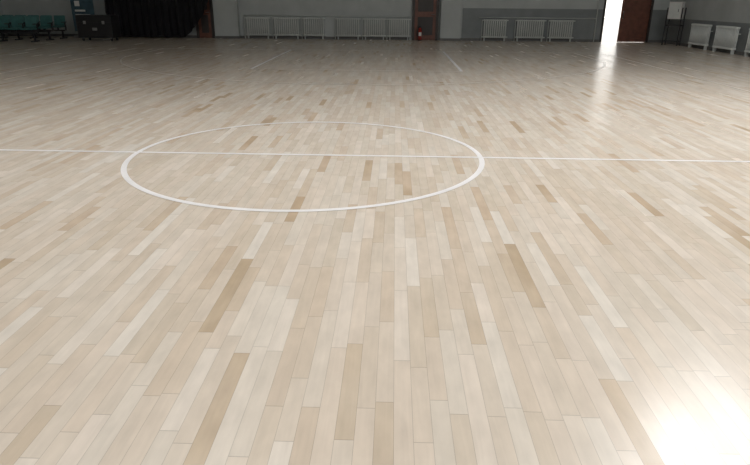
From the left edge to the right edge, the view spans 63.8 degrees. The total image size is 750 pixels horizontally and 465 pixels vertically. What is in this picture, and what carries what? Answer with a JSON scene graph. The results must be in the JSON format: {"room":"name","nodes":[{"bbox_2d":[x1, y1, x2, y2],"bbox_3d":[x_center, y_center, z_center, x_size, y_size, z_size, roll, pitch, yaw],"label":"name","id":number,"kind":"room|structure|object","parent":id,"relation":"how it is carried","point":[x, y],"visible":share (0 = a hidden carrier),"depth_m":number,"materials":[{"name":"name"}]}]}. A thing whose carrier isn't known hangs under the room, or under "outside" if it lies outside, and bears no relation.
{"room":"school gymnasium","nodes":[
{"label":"school gymnasium","id":0,"kind":"room"},
{"bbox_2d":[0,0,4,33],"bbox_3d":[-16.065,-4.955,5.605,0.200,8.000,39.000,1,21,2],"label":"wall","id":1,"kind":"structure","parent":0,"point":[1,8],"depth_m":24.77,"materials":[{"name":"grey paint"}]},
{"bbox_2d":[212,0,240,38],"bbox_3d":[-6.025,-11.739,23.386,1.016,8.000,0.320,1,21,2],"label":"pilaster","id":2,"kind":"object","parent":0,"point":[225,12],"visible":1,"depth_m":24.44,"materials":[{"name":"grey paint"}]},
{"bbox_2d":[1,0,669,39],"bbox_3d":[-1.800,-11.752,23.515,27.500,8.000,0.200,1,21,2],"label":"wall","id":3,"kind":"structure","parent":0,"point":[471,24],"depth_m":24.44,"materials":[{"name":"grey paint"}]},
{"bbox_2d":[104,0,207,36],"bbox_3d":[-8.751,-9.627,24.102,4.387,3.400,0.679,1,21,2],"label":"stage curtain","id":4,"kind":"object","parent":3,"relation":"attached to","point":[168,18],"visible":0.92,"depth_m":24.23,"materials":[{"name":"black fabric"}]},
{"bbox_2d":[196,0,214,37],"bbox_3d":[-6.981,-9.084,24.540,0.732,2.200,0.141,1,21,2],"label":"door","id":5,"kind":"structure","parent":3,"relation":"in","point":[205,28],"depth_m":24.73,"materials":[{"name":"red wood"}]},
{"bbox_2d":[272,17,300,38],"bbox_3d":[-3.622,-8.367,24.662,1.154,0.830,0.214,1,21,2],"label":"radiator","id":6,"kind":"object","parent":3,"relation":"attached to","point":[294,31],"visible":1,"depth_m":24.58,"materials":[{"name":"metal"}]},
{"bbox_2d":[243,15,409,32],"bbox_3d":[-1.978,-8.400,24.655,6.811,0.922,0.044,1,21,2],"label":"pipe","id":7,"kind":"object","parent":3,"relation":"attached to","point":[243,15],"visible":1,"depth_m":24.49,"materials":[{"name":"grey metal"}]},
{"bbox_2d":[8,34,661,42],"bbox_3d":[-1.835,-8.028,24.837,27.100,0.100,0.020,1,21,2],"label":"baseboard","id":8,"kind":"structure","parent":3,"relation":"attached to","point":[177,36],"depth_m":24.79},
{"bbox_2d":[412,0,438,39],"bbox_3d":[2.039,-8.912,24.299,1.057,2.200,0.141,1,21,2],"label":"door","id":9,"kind":"structure","parent":3,"relation":"in","point":[425,13],"depth_m":24.38,"materials":[{"name":"red wood"}]},
{"bbox_2d":[514,20,545,41],"bbox_3d":[6.271,-8.179,24.397,1.239,0.830,0.214,1,21,2],"label":"radiator","id":10,"kind":"object","parent":3,"relation":"attached to","point":[533,22],"visible":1,"depth_m":24.31,"materials":[{"name":"metal"}]},
{"bbox_2d":[479,0,598,41],"bbox_3d":[6.564,-9.207,24.053,4.738,3.000,0.044,1,21,2],"label":"pipe","id":11,"kind":"object","parent":3,"relation":"attached to","point":[598,0],"visible":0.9,"depth_m":24.26,"materials":[{"name":"grey metal"}]},
{"bbox_2d":[599,0,653,42],"bbox_3d":[10.137,-8.935,24.430,1.949,2.280,0.772,1,21,2],"label":"door","id":12,"kind":"structure","parent":3,"relation":"in","point":[634,26],"depth_m":24.24,"materials":[{"name":"red wood"}]},
{"bbox_2d":[0,36,749,464],"bbox_3d":[-2.455,-0.917,6.701,27.500,0.100,39.400,1,21,2],"label":"floor","id":13,"kind":"structure","parent":0,"point":[524,311],"depth_m":3.88,"materials":[{"name":"brown wood"}]},
{"bbox_2d":[0,16,39,41],"bbox_3d":[-13.583,-7.390,21.866,2.636,0.859,0.514,1,21,2],"label":"stadium seats","id":14,"kind":"object","parent":13,"relation":"on","point":[17,23],"visible":1,"depth_m":21.91,"materials":[{"name":"teal plastic"}]},
{"bbox_2d":[0,15,53,40],"bbox_3d":[-13.551,-7.750,22.799,2.636,0.859,0.514,1,21,2],"label":"stadium seats","id":15,"kind":"object","parent":13,"relation":"on","point":[46,22],"visible":0.49,"depth_m":22.84,"materials":[{"name":"teal plastic"}]},
{"bbox_2d":[0,15,66,38],"bbox_3d":[-13.519,-8.110,23.731,2.636,0.859,0.514,1,21,2],"label":"stadium seats","id":16,"kind":"object","parent":13,"relation":"on","point":[59,20],"visible":0.42,"depth_m":23.77,"materials":[{"name":"teal plastic"}]},
{"bbox_2d":[70,0,94,37],"bbox_3d":[-11.648,-8.777,24.035,0.960,1.915,0.180,1,21,2],"label":"banner stand","id":17,"kind":"object","parent":13,"relation":"on","point":[79,7],"visible":0.56,"depth_m":23.97,"materials":[{"name":"fabric"}]},
{"bbox_2d":[75,15,121,40],"bbox_3d":[-10.403,-7.710,22.683,1.320,0.920,0.730,1,21,2],"label":"flight case","id":18,"kind":"object","parent":13,"relation":"on","point":[88,26],"visible":1,"depth_m":22.37,"materials":[{"name":"black laminate"}]},
{"bbox_2d":[244,17,270,38],"bbox_3d":[-4.800,-8.390,24.693,1.069,0.830,0.214,1,21,2],"label":"radiator","id":19,"kind":"object","parent":13,"relation":"on","point":[254,30],"visible":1,"depth_m":24.61,"materials":[{"name":"metal"}]},
{"bbox_2d":[301,18,325,38],"bbox_3d":[-2.505,-8.346,24.632,0.984,0.830,0.214,1,21,2],"label":"radiator","id":20,"kind":"object","parent":13,"relation":"on","point":[318,27],"visible":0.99,"depth_m":24.55,"materials":[{"name":"metal"}]},
{"bbox_2d":[335,18,360,39],"bbox_3d":[-1.103,-8.320,24.594,1.069,0.830,0.214,1,21,2],"label":"radiator","id":21,"kind":"object","parent":13,"relation":"on","point":[345,28],"visible":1,"depth_m":24.51,"materials":[{"name":"metal"}]},
{"bbox_2d":[362,18,386,39],"bbox_3d":[-0.026,-8.299,24.566,0.984,0.830,0.214,1,21,2],"label":"radiator","id":22,"kind":"object","parent":13,"relation":"on","point":[364,19],"visible":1,"depth_m":24.47,"materials":[{"name":"metal"}]},
{"bbox_2d":[0,48,749,211],"bbox_3d":[-0.705,-0.821,6.346,15.050,0.002,28.050,1,21,2],"label":"court markings","id":23,"kind":"object","parent":13,"relation":"on","point":[480,157],"visible":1,"depth_m":6.30,"materials":[{"name":"white paint"}]},
{"bbox_2d":[387,18,410,39],"bbox_3d":[0.969,-8.280,24.539,0.984,0.830,0.214,1,21,2],"label":"radiator","id":24,"kind":"object","parent":13,"relation":"on","point":[397,22],"visible":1,"depth_m":24.46,"materials":[{"name":"metal"}]},
{"bbox_2d":[417,26,421,40],"bbox_3d":[1.823,-8.094,24.388,0.166,0.605,0.169,-16,26,-36],"label":"fire extinguisher","id":25,"kind":"object","parent":13,"relation":"on","point":[419,31],"visible":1,"depth_m":24.36,"materials":[{"name":"red metal"}]},
{"bbox_2d":[481,19,508,40],"bbox_3d":[4.849,-8.206,24.435,1.069,0.830,0.214,1,21,2],"label":"radiator","id":26,"kind":"object","parent":13,"relation":"on","point":[489,22],"visible":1,"depth_m":24.35,"materials":[{"name":"metal"}]},
{"bbox_2d":[546,20,574,41],"bbox_3d":[7.510,-8.155,24.364,1.069,0.830,0.214,1,21,2],"label":"radiator","id":27,"kind":"object","parent":13,"relation":"on","point":[564,22],"visible":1,"depth_m":24.28,"materials":[{"name":"metal"}]},
{"bbox_2d":[661,2,686,45],"bbox_3d":[11.248,-7.842,22.640,0.300,1.550,0.590,-16,26,-36],"label":"stand","id":28,"kind":"object","parent":13,"relation":"on","point":[676,9],"visible":1,"depth_m":22.44,"materials":[{"name":"metal"}]},
{"bbox_2d":[439,0,461,40],"bbox_3d":[3.075,-11.566,23.143,0.853,8.000,0.320,1,21,2],"label":"pilaster","id":29,"kind":"object","parent":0,"point":[450,15],"visible":0.95,"depth_m":24.18,"materials":[{"name":"grey paint"}]},
{"bbox_2d":[663,0,749,51],"bbox_3d":[11.221,-4.435,4.876,0.200,8.000,39.000,1,21,2],"label":"wall","id":30,"kind":"structure","parent":0,"point":[736,13],"depth_m":20.63,"materials":[{"name":"paint"}]},
{"bbox_2d":[688,23,712,49],"bbox_3d":[11.498,-6.931,21.285,0.214,0.830,1.409,1,21,2],"label":"radiator","id":31,"kind":"object","parent":30,"relation":"attached to","point":[699,33],"visible":1,"depth_m":21.12,"materials":[{"name":"metal"}]},
{"bbox_2d":[663,41,749,56],"bbox_3d":[11.078,-0.749,6.294,0.020,0.100,38.980,1,21,2],"label":"baseboard","id":32,"kind":"structure","parent":30,"relation":"attached to","point":[667,42],"depth_m":20.88,"materials":[{"name":"grey"}]},
{"bbox_2d":[712,25,740,53],"bbox_3d":[11.441,-6.283,19.607,0.214,0.830,1.409,1,21,2],"label":"radiator","id":33,"kind":"object","parent":30,"relation":"attached to","point":[726,36],"visible":1,"depth_m":19.45,"materials":[{"name":"metal"}]},
{"bbox_2d":[744,28,749,56],"bbox_3d":[11.378,-5.562,17.742,0.214,0.830,1.409,1,21,2],"label":"radiator","id":34,"kind":"object","parent":30,"relation":"attached to","point":[746,52],"visible":1,"depth_m":18.27,"materials":[{"name":"metal"}]},
{"label":"outside","id":35,"kind":"structure","parent":0,"visible":0},
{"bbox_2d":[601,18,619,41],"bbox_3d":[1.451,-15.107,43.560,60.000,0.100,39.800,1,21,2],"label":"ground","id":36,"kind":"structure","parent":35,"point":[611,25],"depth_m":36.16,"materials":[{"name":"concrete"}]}
]}

